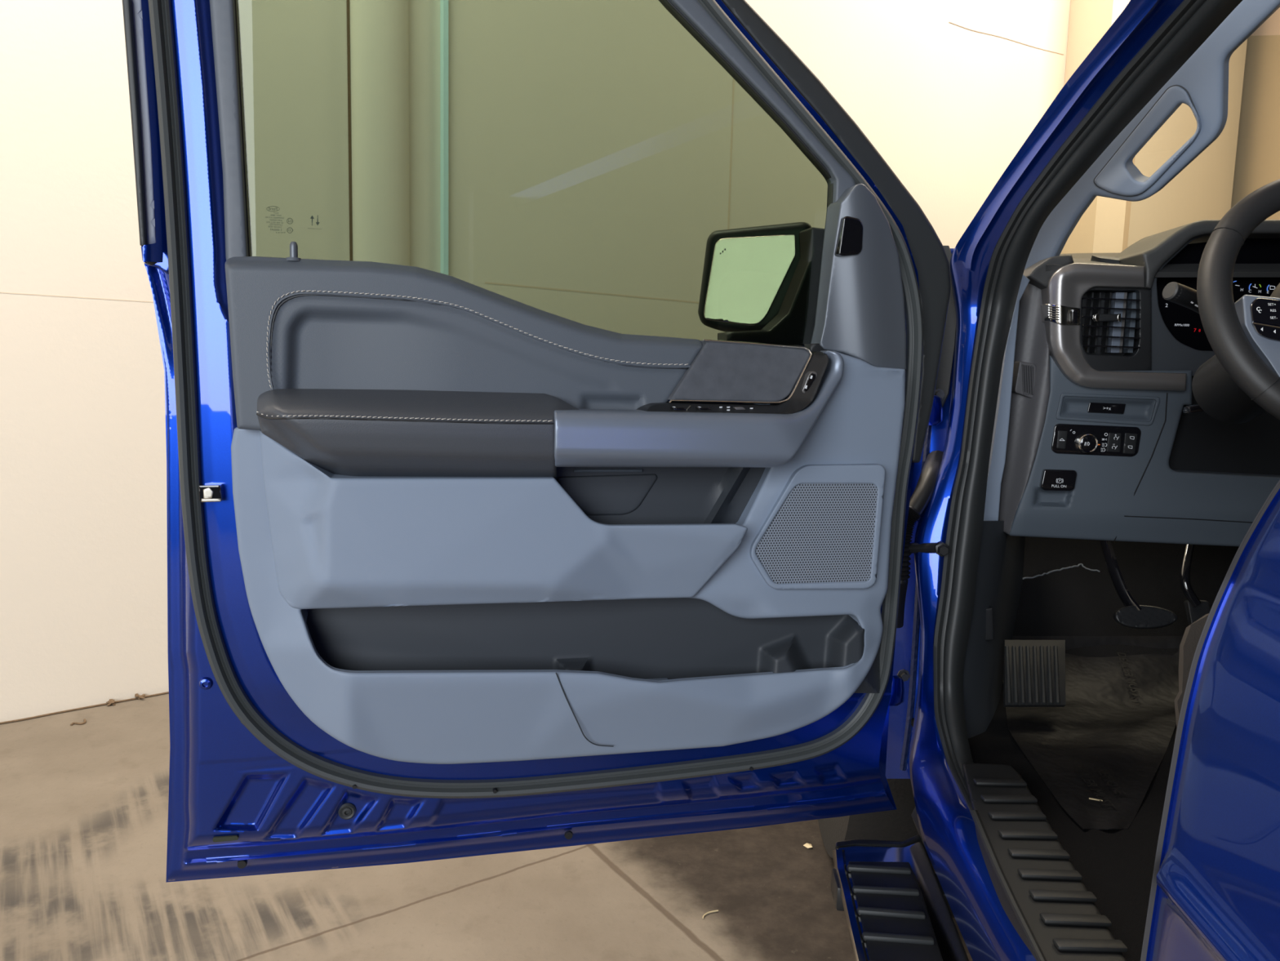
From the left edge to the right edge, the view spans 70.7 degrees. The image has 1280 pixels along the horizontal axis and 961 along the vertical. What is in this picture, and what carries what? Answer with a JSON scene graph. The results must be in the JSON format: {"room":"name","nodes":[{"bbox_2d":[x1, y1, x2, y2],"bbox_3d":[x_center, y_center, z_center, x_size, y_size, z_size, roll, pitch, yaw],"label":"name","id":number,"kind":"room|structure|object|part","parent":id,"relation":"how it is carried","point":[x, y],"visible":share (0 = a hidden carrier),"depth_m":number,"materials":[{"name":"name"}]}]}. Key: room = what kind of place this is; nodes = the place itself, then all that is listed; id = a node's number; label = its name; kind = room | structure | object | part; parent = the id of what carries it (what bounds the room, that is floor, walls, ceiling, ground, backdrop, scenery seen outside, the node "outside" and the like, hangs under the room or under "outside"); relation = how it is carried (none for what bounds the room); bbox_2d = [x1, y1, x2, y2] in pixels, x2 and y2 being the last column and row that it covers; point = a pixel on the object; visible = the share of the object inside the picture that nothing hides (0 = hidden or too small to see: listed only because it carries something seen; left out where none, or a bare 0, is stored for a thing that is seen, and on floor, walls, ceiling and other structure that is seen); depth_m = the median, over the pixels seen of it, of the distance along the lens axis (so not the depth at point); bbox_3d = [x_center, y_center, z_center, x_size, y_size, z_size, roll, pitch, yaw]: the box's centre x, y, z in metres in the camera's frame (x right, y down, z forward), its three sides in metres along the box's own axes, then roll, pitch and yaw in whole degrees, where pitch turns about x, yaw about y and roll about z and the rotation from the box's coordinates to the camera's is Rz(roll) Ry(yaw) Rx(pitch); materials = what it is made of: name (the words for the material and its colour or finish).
{"room":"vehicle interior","nodes":[
{"label":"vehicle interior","id":0,"kind":"room"},
{"bbox_2d":[0,693,973,960],"bbox_3d":[0.977,0.916,3.125,18.000,0.100,16.000,1,7,0],"label":"floor","id":1,"kind":"structure","parent":0,"point":[84,807],"depth_m":2.09,"materials":[{"name":"concrete"}]},
{"bbox_2d":[70,719,86,725],"bbox_3d":[-1.863,0.806,3.002,0.032,0.006,0.053,5,8,30],"label":"twig","id":2,"kind":"object","parent":1,"relation":"on","point":[84,720],"visible":1,"depth_m":3.00,"materials":[{"name":"brown wood"}]},
{"bbox_2d":[106,698,115,706],"bbox_3d":[-1.862,0.781,3.176,0.027,0.015,0.038,-3,8,-35],"label":"scrap","id":3,"kind":"object","parent":1,"relation":"on","point":[111,701],"visible":1,"depth_m":3.17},
{"bbox_2d":[134,693,145,699],"bbox_3d":[-1.792,0.776,3.234,0.034,0.018,0.039,-2,7,-27],"label":"clump","id":4,"kind":"object","parent":1,"relation":"on","point":[140,697],"visible":1,"depth_m":3.23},
{"bbox_2d":[122,0,1279,960],"bbox_3d":[0.847,0.191,0.593,3.104,1.915,6.349,1,7,0],"label":"pickup truck","id":5,"kind":"object","parent":1,"relation":"on","point":[580,429],"visible":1,"depth_m":1.30,"materials":[{"name":"blue paint"}]},
{"bbox_3d":[-0.574,0.026,1.210,0.024,0.005,0.011,0,7,-13],"label":"latch plate","id":6,"kind":"part","parent":5,"relation":"part of","materials":[{"name":"silver metal"}]},
{"bbox_3d":[-0.285,-0.058,1.199,0.419,0.121,0.117,0,7,-13],"label":"armrest","id":7,"kind":"part","parent":5,"relation":"part of","materials":[{"name":"grey leather"}]},
{"bbox_3d":[-0.177,0.055,1.259,0.665,0.241,0.086,0,7,-13],"label":"shelf moulding","id":8,"kind":"part","parent":5,"relation":"part of","materials":[{"name":"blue plastic"}]},
{"bbox_3d":[-0.105,-0.109,1.349,1.130,1.400,0.317,1,7,0],"label":"door","id":9,"kind":"part","parent":5,"relation":"part of","materials":[{"name":"blue paint"}]},
{"bbox_3d":[-0.114,-0.472,1.278,0.912,0.649,0.032,0,7,-13],"label":"window frame trim","id":10,"kind":"part","parent":5,"relation":"part of","materials":[{"name":"grey plastic"}]},
{"bbox_3d":[-0.074,0.109,1.330,0.958,0.615,0.275,1,7,0],"label":"door trim","id":11,"kind":"part","parent":5,"relation":"part of","materials":[{"name":"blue plastic"}]},
{"bbox_3d":[-0.048,0.021,1.316,0.149,0.061,0.007,0,7,-13],"label":"bin door","id":12,"kind":"part","parent":5,"relation":"part of","materials":[{"name":"grey plastic"}]},
{"bbox_2d":[671,407,686,409],"bbox_3d":[0.051,-0.101,1.274,0.025,0.007,0.043,0,7,-13],"label":"switch","id":13,"kind":"object","parent":5,"relation":"attached to","point":[672,408],"depth_m":1.25,"materials":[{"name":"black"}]},
{"bbox_3d":[0.090,-0.104,1.266,0.432,0.168,0.087,0,7,-13],"label":"pull handle","id":14,"kind":"part","parent":5,"relation":"part of","materials":[{"name":"grey plastic"}]},
{"bbox_2d":[696,407,711,409],"bbox_3d":[0.087,-0.102,1.283,0.026,0.007,0.043,0,7,-13],"label":"switch","id":15,"kind":"object","parent":5,"relation":"attached to","point":[697,408],"depth_m":1.26,"materials":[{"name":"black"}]},
{"bbox_3d":[0.135,-0.143,1.297,0.275,0.093,0.088,0,7,-13],"label":"switch panel","id":16,"kind":"part","parent":5,"relation":"part of","materials":[{"name":"black plastic"}]},
{"bbox_2d":[733,406,745,409],"bbox_3d":[0.137,-0.104,1.296,0.017,0.005,0.042,0,7,-13],"label":"switch","id":17,"kind":"object","parent":5,"relation":"attached to","point":[734,407],"depth_m":1.28,"materials":[{"name":"grey plastic"}]},
{"bbox_2d":[804,373,815,391],"bbox_3d":[0.239,-0.143,1.322,0.018,0.028,0.048,0,7,-13],"label":"switch","id":18,"kind":"object","parent":5,"relation":"attached to","point":[809,378],"depth_m":1.30,"materials":[{"name":"black plastic"}]},
{"bbox_2d":[755,483,877,583],"bbox_3d":[0.265,0.080,1.372,0.197,0.156,0.017,0,7,-13],"label":"speaker grille","id":19,"kind":"object","parent":5,"relation":"attached to","point":[806,533],"depth_m":1.36,"materials":[{"name":"grey plastic"}]},
{"bbox_3d":[0.345,-0.308,1.385,0.146,0.272,0.056,0,7,-13],"label":"sail panel","id":20,"kind":"part","parent":5,"relation":"part of","materials":[{"name":"grey plastic"}]},
{"bbox_3d":[0.723,0.365,1.767,0.079,0.631,0.575,6,8,32],"label":"kick panel","id":21,"kind":"part","parent":5,"relation":"part of","materials":[{"name":"grey plastic"}]},
{"bbox_3d":[0.661,-0.145,1.680,0.053,0.464,0.120,2,7,3],"label":"pillar trim","id":22,"kind":"part","parent":5,"relation":"part of","materials":[{"name":"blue plastic"}]},
{"bbox_2d":[1011,360,1036,398],"bbox_3d":[0.705,-0.185,1.659,0.038,0.066,0.028,2,7,3],"label":"vent","id":23,"kind":"object","parent":5,"relation":"attached to","point":[1024,372],"depth_m":1.64,"materials":[{"name":"grey plastic"}]},
{"bbox_3d":[0.713,-0.135,1.687,0.064,0.469,0.102,2,7,3],"label":"dash panel","id":24,"kind":"part","parent":5,"relation":"part of","materials":[{"name":"grey plastic"}]},
{"bbox_3d":[0.492,0.481,1.158,0.099,0.030,0.519,3,7,9],"label":"sill plate","id":25,"kind":"part","parent":5,"relation":"part of","materials":[{"name":"black plastic"}]},
{"bbox_2d":[1039,468,1077,491],"bbox_3d":[0.763,-0.002,1.655,0.063,0.039,0.030,2,7,3],"label":"switch","id":26,"kind":"object","parent":5,"relation":"attached to","point":[1050,479],"depth_m":1.64,"materials":[{"name":"black plastic"}]},
{"bbox_3d":[0.809,-0.067,1.632,0.031,0.031,0.009,2,7,3],"label":"headlight knob","id":27,"kind":"part","parent":5,"relation":"part of","materials":[{"name":"black plastic"}]},
{"bbox_2d":[1005,635,1182,829],"bbox_3d":[0.781,0.401,1.637,0.332,0.107,0.840,6,8,32],"label":"floor mat","id":28,"kind":"object","parent":5,"relation":"on","point":[1112,735],"visible":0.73,"depth_m":1.61,"materials":[{"name":"black plastic"}]},
{"bbox_3d":[0.828,-0.074,1.646,0.158,0.057,0.032,1,7,0],"label":"light switch panel","id":29,"kind":"part","parent":5,"relation":"part of","materials":[{"name":"black plastic"}]},
{"bbox_3d":[0.844,-0.129,1.634,0.180,0.055,0.013,2,7,3],"label":"cubby frame","id":30,"kind":"part","parent":5,"relation":"part of","materials":[{"name":"grey plastic"}]},
{"bbox_3d":[0.858,-0.069,1.634,0.024,0.035,0.004,2,7,3],"label":"dimmer panel","id":31,"kind":"part","parent":5,"relation":"part of","materials":[{"name":"black plastic"}]},
{"bbox_2d":[1080,286,1151,370],"bbox_3d":[0.855,-0.275,1.654,0.136,0.153,0.078,2,7,3],"label":"air vent","id":32,"kind":"object","parent":5,"relation":"attached to","point":[1116,322],"depth_m":1.62,"materials":[{"name":"grey plastic"}]},
{"bbox_3d":[0.936,0.185,1.766,0.026,0.145,0.109,-1,7,-22],"label":"pedal arm","id":33,"kind":"part","parent":5,"relation":"part of","materials":[{"name":"black metal"}]},
{"bbox_3d":[0.886,-0.067,1.632,0.022,0.038,0.004,2,7,3],"label":"trailer panel","id":34,"kind":"part","parent":5,"relation":"part of","materials":[{"name":"black plastic"}]},
{"bbox_3d":[0.825,-0.546,1.461,0.065,0.159,0.173,-1,7,-23],"label":"grab handle","id":35,"kind":"part","parent":5,"relation":"part of","materials":[{"name":"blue plastic"}]},
{"bbox_3d":[0.810,-0.475,1.504,0.088,0.579,0.574,-1,7,-22],"label":"pillar trim","id":36,"kind":"part","parent":5,"relation":"part of","materials":[{"name":"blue plastic"}]},
{"bbox_3d":[1.094,0.186,1.803,0.037,0.123,0.065,2,7,7],"label":"pedal arm","id":37,"kind":"part","parent":5,"relation":"part of","materials":[{"name":"black metal"}]},
{"bbox_3d":[0.944,-0.124,1.500,0.070,0.026,0.024,2,7,3],"label":"tilt lever","id":38,"kind":"part","parent":5,"relation":"part of","materials":[{"name":"black plastic"}]},
{"bbox_3d":[0.395,0.175,0.590,0.104,0.395,0.044,1,7,0],"label":"door edge trim","id":39,"kind":"part","parent":5,"relation":"part of","materials":[{"name":"blue metal"}]},
{"bbox_3d":[0.350,0.226,0.148,0.106,0.395,0.942,2,7,6],"label":"door","id":40,"kind":"part","parent":5,"relation":"part of","materials":[{"name":"blue paint"}]},
{"bbox_2d":[702,910,718,919],"bbox_3d":[0.156,0.972,2.025,0.048,0.003,0.011,-4,9,-39],"label":"straw","id":41,"kind":"object","parent":1,"relation":"on","point":[709,912],"visible":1,"depth_m":2.03,"materials":[{"name":"beige"}]},
{"bbox_2d":[803,843,812,848],"bbox_3d":[0.433,0.941,2.328,0.022,0.007,0.020,1,7,0],"label":"dry leaf","id":42,"kind":"object","parent":1,"relation":"on","point":[806,845],"visible":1,"depth_m":2.33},
{"bbox_2d":[0,0,1247,722],"bbox_3d":[0.316,-2.152,4.663,14.203,5.600,0.150,-4,9,-39],"label":"wall","id":43,"kind":"structure","parent":0,"point":[947,106],"depth_m":3.10,"materials":[{"name":"white paint"}]},
{"bbox_2d":[0,292,153,302],"bbox_3d":[-2.316,-0.579,2.649,2.417,0.003,0.001,-4,9,-39],"label":"trim","id":44,"kind":"structure","parent":43,"relation":"attached to","point":[0,292],"depth_m":3.00,"materials":[{"name":"beige"}]},
{"bbox_2d":[0,691,168,724],"bbox_3d":[-1.903,0.787,3.148,0.662,0.006,0.011,-4,9,-39],"label":"trim","id":45,"kind":"structure","parent":43,"relation":"attached to","point":[162,693],"depth_m":3.11,"materials":[{"name":"brown"}]},
{"bbox_2d":[948,21,1063,54],"bbox_3d":[2.573,-3.064,6.268,1.494,0.149,0.006,-4,9,-39],"label":"trim","id":46,"kind":"structure","parent":43,"relation":"attached to","point":[948,21],"depth_m":6.21,"materials":[{"name":"beige"}]},
{"bbox_2d":[1060,0,1135,253],"bbox_3d":[3.459,-2.290,6.593,0.579,5.580,0.532,1,7,0],"label":"pillar","id":47,"kind":"structure","parent":43,"relation":"attached to","point":[1104,226],"depth_m":6.45,"materials":[{"name":"beige paint"}]},
{"bbox_2d":[1231,7,1279,219],"bbox_3d":[5.760,-1.817,2.970,0.200,5.600,13.000,2,7,3],"label":"wall","id":48,"kind":"structure","parent":0,"point":[1257,162],"depth_m":8.85,"materials":[{"name":"beige paint"}]}
]}

